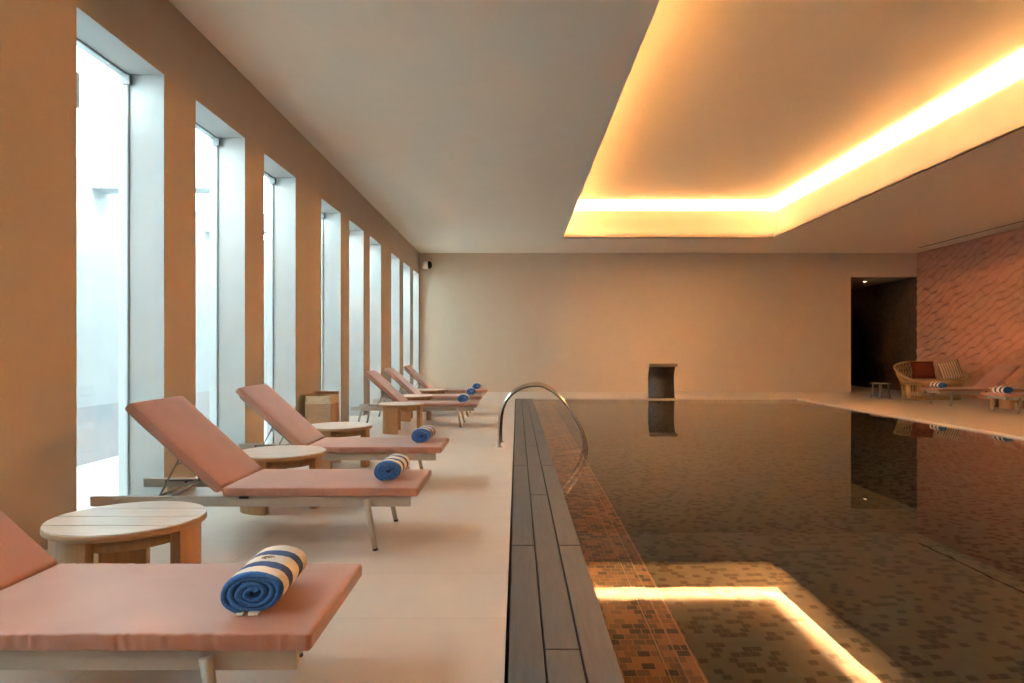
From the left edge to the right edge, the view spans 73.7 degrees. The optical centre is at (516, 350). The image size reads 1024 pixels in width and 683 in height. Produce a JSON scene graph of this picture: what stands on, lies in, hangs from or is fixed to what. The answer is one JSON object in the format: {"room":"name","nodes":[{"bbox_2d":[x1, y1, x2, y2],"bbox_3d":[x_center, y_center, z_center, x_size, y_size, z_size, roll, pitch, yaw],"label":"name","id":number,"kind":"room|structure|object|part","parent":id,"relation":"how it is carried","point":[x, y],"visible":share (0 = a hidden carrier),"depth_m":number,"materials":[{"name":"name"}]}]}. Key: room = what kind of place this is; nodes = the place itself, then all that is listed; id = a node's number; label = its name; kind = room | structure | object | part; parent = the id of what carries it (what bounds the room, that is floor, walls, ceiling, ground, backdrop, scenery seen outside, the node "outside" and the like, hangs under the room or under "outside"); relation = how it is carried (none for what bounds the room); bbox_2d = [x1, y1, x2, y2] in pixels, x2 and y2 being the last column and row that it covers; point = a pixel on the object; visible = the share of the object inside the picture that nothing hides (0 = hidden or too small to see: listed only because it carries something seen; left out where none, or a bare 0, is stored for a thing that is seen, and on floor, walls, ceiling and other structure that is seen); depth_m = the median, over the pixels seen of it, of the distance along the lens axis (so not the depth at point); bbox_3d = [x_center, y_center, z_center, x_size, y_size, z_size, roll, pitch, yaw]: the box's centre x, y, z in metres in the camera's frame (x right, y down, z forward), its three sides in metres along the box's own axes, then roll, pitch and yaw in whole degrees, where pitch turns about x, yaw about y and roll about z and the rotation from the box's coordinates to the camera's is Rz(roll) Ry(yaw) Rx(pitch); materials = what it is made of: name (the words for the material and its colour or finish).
{"room":"spa","nodes":[
{"label":"spa","id":0,"kind":"room"},
{"bbox_2d":[0,0,419,549],"bbox_3d":[-3.130,-1.510,8.430,0.380,5.500,24.860,0,0,0],"label":"wall","id":1,"kind":"structure","parent":0,"point":[181,80],"depth_m":5.69,"materials":[{"name":"beige paint"}]},
{"bbox_2d":[77,38,131,495],"bbox_3d":[-3.236,-0.529,5.125,0.070,3.539,1.128,0,0,0],"label":"window","id":2,"kind":"structure","parent":1,"relation":"in","point":[126,79],"depth_m":5.68,"materials":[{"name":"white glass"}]},
{"bbox_2d":[196,123,219,427],"bbox_3d":[-3.236,-0.529,6.815,0.070,3.539,1.128,0,0,0],"label":"window","id":3,"kind":"structure","parent":1,"relation":"in","point":[215,141],"depth_m":7.37,"materials":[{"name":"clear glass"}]},
{"bbox_2d":[264,171,275,443],"bbox_3d":[-3.236,-0.529,8.505,0.070,3.539,1.128,0,0,0],"label":"window","id":4,"kind":"structure","parent":1,"relation":"in","point":[272,180],"depth_m":9.05,"materials":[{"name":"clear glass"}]},
{"bbox_2d":[321,212,324,390],"bbox_3d":[-3.236,-0.529,10.825,0.070,3.539,1.128,0,0,0],"label":"window","id":5,"kind":"structure","parent":1,"relation":"in","point":[322,214],"depth_m":11.38,"materials":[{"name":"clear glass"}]},
{"bbox_2d":[0,385,1023,682],"bbox_3d":[4.430,1.300,12.080,15.540,0.120,32.160,0,0,0],"label":"floor","id":6,"kind":"structure","parent":0,"point":[429,605],"depth_m":4.27,"materials":[{"name":"stone"}]},
{"bbox_2d":[40,501,206,564],"bbox_3d":[-1.880,1.020,3.300,0.698,0.440,0.698,0,0,0],"label":"side table","id":7,"kind":"object","parent":6,"relation":"on","point":[123,533],"visible":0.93,"depth_m":3.20,"materials":[{"name":"brown wood"}]},
{"bbox_3d":[-1.999,1.037,3.046,0.262,0.406,0.083,0,0,25],"label":"leg","id":8,"kind":"part","parent":7,"relation":"part of","materials":[{"name":"brown wood"}]},
{"bbox_3d":[-2.041,1.037,3.530,0.262,0.406,0.083,0,0,-35],"label":"leg","id":9,"kind":"part","parent":7,"relation":"part of","materials":[{"name":"brown wood"}]},
{"bbox_3d":[-1.600,1.037,3.325,0.083,0.406,0.262,0,0,-5],"label":"leg","id":10,"kind":"part","parent":7,"relation":"part of","materials":[{"name":"brown wood"}]},
{"bbox_2d":[0,510,361,682],"bbox_3d":[-1.654,0.783,2.410,2.064,0.920,0.757,0,0,0],"label":"sun lounger","id":11,"kind":"object","parent":6,"relation":"on","point":[73,616],"visible":0.91,"depth_m":2.20,"materials":[{"name":"pink fabric"}]},
{"bbox_2d":[0,510,56,590],"bbox_3d":[-2.153,0.605,2.410,0.613,0.564,0.689,0,0,0],"label":"cushion","id":12,"kind":"object","parent":11,"relation":"on","point":[21,558],"depth_m":2.64,"materials":[{"name":"fabric"}]},
{"bbox_3d":[-1.680,0.946,2.410,2.012,0.064,0.642,0,0,0],"label":"frame","id":13,"kind":"part","parent":11,"relation":"part of","materials":[{"name":"beige metal"}]},
{"bbox_3d":[-1.234,0.880,2.410,1.225,0.060,0.701,0,0,0],"label":"mattress","id":14,"kind":"part","parent":11,"relation":"part of","materials":[{"name":"fabric"}]},
{"bbox_3d":[-0.918,1.080,2.059,0.098,0.308,0.041,0,0,26],"label":"leg","id":15,"kind":"part","parent":11,"relation":"part of","materials":[{"name":"beige metal"}]},
{"bbox_2d":[220,545,306,615],"bbox_3d":[-0.868,0.783,2.365,0.204,0.136,0.345,0,0,-3],"label":"rolled towel","id":16,"kind":"object","parent":11,"relation":"on","point":[262,582],"visible":1,"depth_m":2.22,"materials":[{"name":"blue fabric"}]},
{"bbox_2d":[90,396,430,550],"bbox_3d":[-1.651,0.783,4.610,2.064,0.920,0.757,0,0,0],"label":"sun lounger","id":17,"kind":"object","parent":6,"relation":"on","point":[218,463],"visible":0.91,"depth_m":4.35,"materials":[{"name":"fabric"}]},
{"bbox_3d":[-2.527,1.080,4.259,0.095,0.308,0.041,0,0,-27],"label":"leg","id":18,"kind":"part","parent":17,"relation":"part of","materials":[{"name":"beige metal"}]},
{"bbox_3d":[-2.527,1.080,4.961,0.095,0.308,0.041,0,0,27],"label":"leg","id":19,"kind":"part","parent":17,"relation":"part of","materials":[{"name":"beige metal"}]},
{"bbox_3d":[-2.171,0.647,4.610,0.540,0.490,0.591,0,0,0],"label":"backrest frame","id":20,"kind":"part","parent":17,"relation":"part of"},
{"bbox_3d":[-2.152,0.894,4.610,0.150,0.068,0.540,0,0,0],"label":"prop rod","id":21,"kind":"part","parent":17,"relation":"part of","materials":[{"name":"grey metal"}]},
{"bbox_2d":[125,396,261,492],"bbox_3d":[-2.150,0.605,4.610,0.613,0.564,0.689,0,0,0],"label":"cushion","id":22,"kind":"object","parent":17,"relation":"on","point":[174,422],"depth_m":4.48,"materials":[{"name":"fabric"}]},
{"bbox_3d":[-1.677,0.946,4.610,2.012,0.064,0.642,0,0,0],"label":"frame","id":23,"kind":"part","parent":17,"relation":"part of","materials":[{"name":"beige metal"}]},
{"bbox_3d":[-1.232,0.880,4.610,1.225,0.060,0.701,0,0,0],"label":"mattress","id":24,"kind":"part","parent":17,"relation":"part of","materials":[{"name":"fabric"}]},
{"bbox_3d":[-0.915,1.080,4.259,0.098,0.308,0.041,0,0,26],"label":"leg","id":25,"kind":"part","parent":17,"relation":"part of","materials":[{"name":"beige metal"}]},
{"bbox_2d":[374,454,409,480],"bbox_3d":[-0.843,0.783,4.620,0.184,0.134,0.324,0,0,2],"label":"rolled towel","id":26,"kind":"object","parent":17,"relation":"on","point":[391,467],"visible":1,"depth_m":4.46,"materials":[{"name":"blue fabric"}]},
{"bbox_3d":[-0.915,1.080,4.961,0.098,0.308,0.041,0,0,-26],"label":"leg","id":27,"kind":"part","parent":17,"relation":"part of","materials":[{"name":"beige metal"}]},
{"bbox_2d":[240,445,326,515],"bbox_3d":[-1.885,1.020,5.460,0.698,0.440,0.698,0,0,0],"label":"side table","id":28,"kind":"object","parent":6,"relation":"on","point":[282,456],"visible":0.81,"depth_m":5.28,"materials":[{"name":"brown wood"}]},
{"bbox_3d":[-2.004,1.037,5.206,0.262,0.406,0.083,0,0,25],"label":"leg","id":29,"kind":"part","parent":28,"relation":"part of","materials":[{"name":"brown wood"}]},
{"bbox_3d":[-1.605,1.037,5.484,0.083,0.406,0.262,0,0,-5],"label":"leg","id":30,"kind":"part","parent":28,"relation":"part of","materials":[{"name":"brown wood"}]},
{"bbox_2d":[305,391,339,423],"bbox_3d":[-2.681,0.902,9.420,0.354,0.675,0.451,0,0,0],"label":"bin","id":31,"kind":"object","parent":6,"relation":"on","point":[320,406],"visible":0.66,"depth_m":9.21,"materials":[{"name":"brown wood"}]},
{"bbox_2d":[235,384,448,468],"bbox_3d":[-1.704,0.783,6.420,2.064,0.920,0.757,0,0,0],"label":"sun lounger","id":32,"kind":"object","parent":6,"relation":"on","point":[269,405],"visible":0.88,"depth_m":6.21,"materials":[{"name":"fabric"}]},
{"bbox_3d":[-2.224,0.647,6.420,0.540,0.490,0.591,0,0,0],"label":"backrest frame","id":33,"kind":"part","parent":32,"relation":"part of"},
{"bbox_2d":[235,384,324,444],"bbox_3d":[-2.203,0.605,6.420,0.613,0.564,0.689,0,0,0],"label":"cushion","id":34,"kind":"object","parent":32,"relation":"on","point":[269,405],"depth_m":6.28,"materials":[{"name":"fabric"}]},
{"bbox_3d":[-1.730,0.946,6.420,2.012,0.064,0.642,0,0,0],"label":"frame","id":35,"kind":"part","parent":32,"relation":"part of","materials":[{"name":"beige metal"}]},
{"bbox_3d":[-1.284,0.880,6.420,1.225,0.060,0.701,0,0,0],"label":"mattress","id":36,"kind":"part","parent":32,"relation":"part of","materials":[{"name":"fabric"}]},
{"bbox_3d":[-0.968,1.080,6.771,0.098,0.308,0.041,0,0,-26],"label":"leg","id":37,"kind":"part","parent":32,"relation":"part of","materials":[{"name":"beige metal"}]},
{"bbox_2d":[411,425,435,442],"bbox_3d":[-0.883,0.783,6.481,0.184,0.134,0.324,0,0,3],"label":"rolled towel","id":38,"kind":"object","parent":32,"relation":"on","point":[423,433],"visible":1,"depth_m":6.32,"materials":[{"name":"blue fabric"}]},
{"bbox_2d":[312,422,371,468],"bbox_3d":[-1.920,1.020,7.380,0.698,0.440,0.698,0,0,0],"label":"side table","id":39,"kind":"object","parent":6,"relation":"on","point":[328,429],"visible":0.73,"depth_m":7.23,"materials":[{"name":"brown wood"}]},
{"bbox_3d":[-2.039,1.037,7.126,0.262,0.406,0.083,0,0,25],"label":"leg","id":40,"kind":"part","parent":39,"relation":"part of","materials":[{"name":"brown wood"}]},
{"bbox_3d":[-1.640,1.037,7.404,0.083,0.406,0.262,0,0,-5],"label":"leg","id":41,"kind":"part","parent":39,"relation":"part of","materials":[{"name":"brown wood"}]},
{"bbox_2d":[378,402,423,434],"bbox_3d":[-1.770,1.020,10.450,0.698,0.440,0.698,0,0,0],"label":"side table","id":42,"kind":"object","parent":6,"relation":"on","point":[391,410],"visible":0.96,"depth_m":10.20,"materials":[{"name":"brown wood"}]},
{"bbox_3d":[-1.889,1.037,10.196,0.262,0.406,0.083,0,0,25],"label":"leg","id":43,"kind":"part","parent":42,"relation":"part of","materials":[{"name":"brown wood"}]},
{"bbox_3d":[-1.931,1.037,10.680,0.262,0.406,0.083,0,0,-35],"label":"leg","id":44,"kind":"part","parent":42,"relation":"part of","materials":[{"name":"brown wood"}]},
{"bbox_3d":[-1.490,1.037,10.475,0.083,0.406,0.262,0,0,-5],"label":"leg","id":45,"kind":"part","parent":42,"relation":"part of","materials":[{"name":"brown wood"}]},
{"bbox_2d":[351,370,478,426],"bbox_3d":[-1.682,0.783,11.460,2.064,0.920,0.757,0,0,0],"label":"sun lounger","id":46,"kind":"object","parent":6,"relation":"on","point":[373,376],"visible":0.79,"depth_m":11.14,"materials":[{"name":"fabric"}]},
{"bbox_3d":[-2.558,1.080,11.109,0.095,0.308,0.041,0,0,-27],"label":"leg","id":47,"kind":"part","parent":46,"relation":"part of","materials":[{"name":"beige metal"}]},
{"bbox_3d":[-2.202,0.647,11.460,0.540,0.490,0.591,0,0,0],"label":"backrest frame","id":48,"kind":"part","parent":46,"relation":"part of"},
{"bbox_2d":[364,370,407,401],"bbox_3d":[-2.181,0.605,11.460,0.613,0.564,0.689,0,0,0],"label":"cushion","id":49,"kind":"object","parent":46,"relation":"on","point":[372,375],"depth_m":11.23,"materials":[{"name":"fabric"}]},
{"bbox_3d":[-1.708,0.946,11.460,2.012,0.064,0.642,0,0,0],"label":"frame","id":50,"kind":"part","parent":46,"relation":"part of","materials":[{"name":"beige wood"}]},
{"bbox_3d":[-1.262,0.880,11.460,1.225,0.060,0.701,0,0,0],"label":"mattress","id":51,"kind":"part","parent":46,"relation":"part of","materials":[{"name":"fabric"}]},
{"bbox_3d":[-0.946,1.080,11.109,0.098,0.308,0.041,0,0,26],"label":"leg","id":52,"kind":"part","parent":46,"relation":"part of","materials":[{"name":"beige metal"}]},
{"bbox_2d":[458,393,468,401],"bbox_3d":[-0.893,0.783,11.420,0.184,0.134,0.324,0,0,-1],"label":"rolled towel","id":53,"kind":"object","parent":46,"relation":"on","point":[465,397],"visible":1,"depth_m":11.26,"materials":[{"name":"blue fabric"}]},
{"bbox_2d":[401,394,432,421],"bbox_3d":[-1.865,1.020,12.300,0.698,0.440,0.698,0,0,0],"label":"side table","id":54,"kind":"object","parent":6,"relation":"on","point":[406,416],"visible":0.63,"depth_m":12.04,"materials":[{"name":"brown wood"}]},
{"bbox_3d":[-1.984,1.037,12.046,0.262,0.406,0.083,0,0,25],"label":"leg","id":55,"kind":"part","parent":54,"relation":"part of","materials":[{"name":"brown wood"}]},
{"bbox_3d":[-1.585,1.037,12.325,0.083,0.406,0.262,0,0,-5],"label":"leg","id":56,"kind":"part","parent":54,"relation":"part of","materials":[{"name":"brown wood"}]},
{"bbox_2d":[373,367,482,416],"bbox_3d":[-1.702,0.783,13.290,2.064,0.920,0.757,0,0,0],"label":"sun lounger","id":57,"kind":"object","parent":6,"relation":"on","point":[394,374],"visible":0.62,"depth_m":12.97,"materials":[{"name":"fabric"}]},
{"bbox_3d":[-2.222,0.647,13.290,0.540,0.490,0.591,0,0,0],"label":"backrest frame","id":58,"kind":"part","parent":57,"relation":"part of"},
{"bbox_2d":[385,367,421,393],"bbox_3d":[-2.201,0.605,13.290,0.613,0.564,0.689,0,0,0],"label":"cushion","id":59,"kind":"object","parent":57,"relation":"on","point":[394,374],"depth_m":13.04,"materials":[{"name":"fabric"}]},
{"bbox_3d":[-1.728,0.946,13.290,2.012,0.064,0.642,0,0,0],"label":"frame","id":60,"kind":"part","parent":57,"relation":"part of","materials":[{"name":"beige wood"}]},
{"bbox_3d":[-1.282,0.880,13.290,1.225,0.060,0.701,0,0,0],"label":"mattress","id":61,"kind":"part","parent":57,"relation":"part of","materials":[{"name":"fabric"}]},
{"bbox_2d":[466,387,475,394],"bbox_3d":[-0.898,0.783,13.300,0.184,0.134,0.324,0,0,-6],"label":"rolled towel","id":62,"kind":"object","parent":57,"relation":"on","point":[470,391],"visible":1,"depth_m":13.14,"materials":[{"name":"blue fabric"}]},
{"bbox_2d":[418,388,446,411],"bbox_3d":[-1.810,1.020,14.250,0.698,0.440,0.698,0,0,0],"label":"side table","id":63,"kind":"object","parent":6,"relation":"on","point":[427,390],"visible":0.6,"depth_m":14.02,"materials":[{"name":"brown wood"}]},
{"bbox_2d":[399,365,488,395],"bbox_3d":[-1.677,0.783,15.240,2.064,0.920,0.757,0,0,0],"label":"sun lounger","id":64,"kind":"object","parent":6,"relation":"on","point":[420,380],"visible":0.59,"depth_m":14.94,"materials":[{"name":"fabric"}]},
{"bbox_2d":[403,365,433,387],"bbox_3d":[-2.176,0.605,15.240,0.613,0.564,0.689,0,0,0],"label":"cushion","id":65,"kind":"object","parent":64,"relation":"on","point":[420,380],"depth_m":14.97,"materials":[{"name":"fabric"}]},
{"bbox_3d":[-1.703,0.946,15.240,2.012,0.064,0.642,0,0,0],"label":"frame","id":66,"kind":"part","parent":64,"relation":"part of","materials":[{"name":"beige wood"}]},
{"bbox_3d":[-1.258,0.880,15.240,1.225,0.060,0.701,0,0,0],"label":"mattress","id":67,"kind":"part","parent":64,"relation":"part of","materials":[{"name":"fabric"}]},
{"bbox_2d":[473,383,481,388],"bbox_3d":[-0.893,0.783,15.300,0.184,0.134,0.324,0,0,2],"label":"rolled towel","id":68,"kind":"object","parent":64,"relation":"on","point":[476,385],"visible":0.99,"depth_m":15.14,"materials":[{"name":"blue fabric"}]},
{"bbox_2d":[496,384,587,484],"bbox_3d":[0.323,1.094,8.820,1.200,1.343,0.090,0,0,0],"label":"pool handrail","id":69,"kind":"object","parent":6,"relation":"attached to","point":[512,393],"visible":0.73,"depth_m":8.80,"materials":[{"name":"metal"}]},
{"bbox_2d":[501,382,583,478],"bbox_3d":[0.335,1.094,9.270,1.200,1.343,0.090,0,0,0],"label":"pool handrail","id":70,"kind":"object","parent":6,"relation":"attached to","point":[531,382],"visible":0.27,"depth_m":9.25,"materials":[{"name":"metal"}]},
{"bbox_2d":[542,429,624,681],"bbox_3d":[3.857,1.938,7.800,7.485,1.305,20.600,0,0,0],"label":"basin","id":71,"kind":"object","parent":6,"relation":"in","point":[542,429],"depth_m":4.98,"materials":[{"name":"tile"}]},
{"bbox_2d":[504,399,624,682],"bbox_3d":[0.181,1.262,7.800,0.461,0.044,20.000,0,0,0],"label":"pool edge","id":72,"kind":"structure","parent":71,"relation":"on","point":[557,632],"depth_m":3.57,"materials":[{"name":"grey wood"}]},
{"bbox_2d":[533,400,1023,682],"bbox_3d":[3.858,1.270,7.800,6.885,0.001,20.000,0,0,0],"label":"pool water","id":73,"kind":"object","parent":71,"relation":"in","point":[721,541],"visible":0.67,"depth_m":4.63,"materials":[{"name":"brown liquid"}]},
{"bbox_2d":[648,363,677,397],"bbox_3d":[3.795,0.782,17.843,0.720,0.915,0.374,0,0,0],"label":"spout","id":74,"kind":"object","parent":6,"relation":"on","point":[660,375],"visible":1,"depth_m":17.92,"materials":[{"name":"brown metal"}]},
{"bbox_2d":[870,383,890,398],"bbox_3d":[9.500,1.040,17.850,0.500,0.404,0.500,0,0,-11],"label":"stool","id":75,"kind":"object","parent":6,"relation":"on","point":[887,384],"visible":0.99,"depth_m":17.74,"materials":[{"name":"brown wood"}]},
{"bbox_2d":[893,361,968,399],"bbox_3d":[10.698,0.751,17.680,1.816,0.975,1.153,0,0,-3],"label":"loveseat","id":76,"kind":"object","parent":6,"relation":"on","point":[908,381],"visible":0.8,"depth_m":17.47,"materials":[{"name":"brown wicker"}]},
{"bbox_2d":[910,361,935,378],"bbox_3d":[10.580,0.495,17.800,0.640,0.448,0.219,0,0,-6],"label":"throw pillow","id":77,"kind":"object","parent":76,"relation":"on","point":[919,369],"visible":1,"depth_m":17.73,"materials":[{"name":"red fabric"}]},
{"bbox_2d":[904,379,960,382],"bbox_3d":[10.700,0.785,17.650,1.400,0.120,0.910,0,0,-3],"label":"seat cushion","id":78,"kind":"object","parent":76,"relation":"on","point":[908,380],"depth_m":17.26,"materials":[{"name":"beige fabric"}]},
{"bbox_2d":[936,359,963,378],"bbox_3d":[11.260,0.495,17.760,0.639,0.592,0.232,0,0,14],"label":"throw pillow","id":79,"kind":"object","parent":76,"relation":"on","point":[951,369],"visible":0.95,"depth_m":17.70,"materials":[{"name":"fabric"}]},
{"bbox_2d":[921,365,1018,405],"bbox_3d":[10.532,0.783,15.740,2.064,0.920,0.757,0,0,0],"label":"sun lounger","id":80,"kind":"object","parent":6,"relation":"on","point":[998,374],"visible":0.88,"depth_m":15.55,"materials":[{"name":"fabric"}]},
{"bbox_2d":[930,382,946,387],"bbox_3d":[9.694,0.783,15.720,0.204,0.134,0.334,0,0,-2],"label":"rolled towel","id":81,"kind":"object","parent":80,"relation":"on","point":[932,384],"visible":1,"depth_m":15.60,"materials":[{"name":"blue fabric"}]},
{"bbox_3d":[10.113,0.880,15.740,1.225,0.060,0.701,0,0,0],"label":"mattress","id":82,"kind":"part","parent":80,"relation":"part of","materials":[{"name":"fabric"}]},
{"bbox_3d":[10.558,0.946,15.740,2.012,0.064,0.642,0,0,0],"label":"frame","id":83,"kind":"part","parent":80,"relation":"part of","materials":[{"name":"brown wood"}]},
{"bbox_2d":[973,365,1018,387],"bbox_3d":[11.031,0.605,15.740,0.613,0.564,0.689,0,0,0],"label":"cushion","id":84,"kind":"object","parent":80,"relation":"on","point":[997,376],"depth_m":15.68,"materials":[{"name":"fabric"}]},
{"bbox_2d":[981,392,1023,413],"bbox_3d":[10.662,0.783,13.840,2.064,0.920,0.757,0,0,0],"label":"sun lounger","id":85,"kind":"object","parent":6,"relation":"on","point":[1019,396],"visible":0.91,"depth_m":13.68,"materials":[{"name":"wood"}]},
{"bbox_2d":[992,386,1012,392],"bbox_3d":[9.834,0.783,13.840,0.204,0.134,0.334,0,0,-2],"label":"rolled towel","id":86,"kind":"object","parent":85,"relation":"on","point":[997,389],"visible":1,"depth_m":13.74,"materials":[{"name":"fabric"}]},
{"bbox_3d":[10.242,0.880,13.840,1.225,0.060,0.701,0,0,0],"label":"mattress","id":87,"kind":"part","parent":85,"relation":"part of","materials":[{"name":"fabric"}]},
{"bbox_3d":[10.688,0.946,13.840,2.012,0.064,0.642,0,0,0],"label":"frame","id":88,"kind":"part","parent":85,"relation":"part of","materials":[{"name":"beige wood"}]},
{"bbox_3d":[9.926,1.080,13.489,0.098,0.308,0.041,0,0,-26],"label":"leg","id":89,"kind":"part","parent":85,"relation":"part of","materials":[{"name":"brown wood"}]},
{"bbox_2d":[988,387,1023,409],"bbox_3d":[10.620,1.020,14.780,0.698,0.440,0.698,0,0,15],"label":"side table","id":90,"kind":"object","parent":6,"relation":"on","point":[1001,403],"visible":0.53,"depth_m":14.58,"materials":[{"name":"brown wood"}]},
{"bbox_3d":[10.524,1.037,15.044,0.262,0.406,0.083,0,0,-20],"label":"leg","id":91,"kind":"part","parent":90,"relation":"part of","materials":[{"name":"brown wood"}]},
{"bbox_3d":[10.440,1.037,14.565,0.262,0.406,0.083,0,0,40],"label":"leg","id":92,"kind":"part","parent":90,"relation":"part of","materials":[{"name":"brown wood"}]},
{"bbox_3d":[10.896,1.037,14.731,0.083,0.406,0.262,0,0,10],"label":"leg","id":93,"kind":"part","parent":90,"relation":"part of","materials":[{"name":"brown wood"}]},
{"bbox_2d":[169,0,1023,252],"bbox_3d":[4.580,-3.450,8.330,15.040,0.981,24.660,0,0,0],"label":"ceiling","id":94,"kind":"structure","parent":0,"point":[469,126],"depth_m":10.02,"materials":[{"name":"paint"}]},
{"bbox_2d":[918,220,1023,247],"bbox_3d":[11.510,-2.956,12.000,0.100,0.008,15.200,0,0,0],"label":"ceiling vent","id":95,"kind":"object","parent":94,"relation":"in","point":[1022,220],"visible":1,"depth_m":17.19,"materials":[{"name":"paint"}]},
{"bbox_2d":[420,253,916,391],"bbox_3d":[4.580,-0.870,20.780,15.040,4.220,0.240,0,0,0],"label":"wall","id":96,"kind":"structure","parent":0,"point":[501,322],"depth_m":20.66,"materials":[{"name":"beige paint"}]},
{"bbox_2d":[422,261,431,268],"bbox_3d":[-2.671,-2.570,20.480,0.260,0.232,0.358,0,0,10],"label":"camera","id":97,"kind":"object","parent":96,"relation":"attached to","point":[425,264],"visible":1,"depth_m":20.33,"materials":[{"name":"white plastic"}]},
{"bbox_2d":[851,278,908,288],"bbox_3d":[10.950,-2.290,24.580,2.500,0.100,7.360,0,0,0],"label":"ceiling","id":98,"kind":"structure","parent":0,"point":[855,282],"depth_m":22.02,"materials":[{"name":"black paint"}]},
{"bbox_2d":[851,277,916,391],"bbox_3d":[10.950,-0.500,24.460,2.500,3.480,7.600,0,0,0],"label":"wall","id":99,"kind":"structure","parent":0,"point":[884,315],"depth_m":22.55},
{"bbox_2d":[916,227,1023,401],"bbox_3d":[12.054,-0.860,8.330,0.088,4.200,24.660,0,0,0],"label":"wall","id":100,"kind":"structure","parent":0,"point":[970,306],"depth_m":18.01,"materials":[{"name":"stone"}]},
{"label":"outside","id":101,"kind":"structure","parent":0,"visible":0},
{"bbox_2d":[77,158,266,465],"bbox_3d":[-4.900,-0.375,11.000,0.200,3.470,38.000,0,0,0],"label":"wall","id":102,"kind":"structure","parent":101,"point":[97,211],"depth_m":7.89,"materials":[{"name":"stone"}]},
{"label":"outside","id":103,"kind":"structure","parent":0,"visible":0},
{"bbox_2d":[77,420,266,510],"bbox_3d":[-4.071,1.310,11.000,1.459,0.100,38.000,0,0,0],"label":"courtyard","id":104,"kind":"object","parent":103,"point":[98,478],"visible":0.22,"depth_m":6.67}
]}

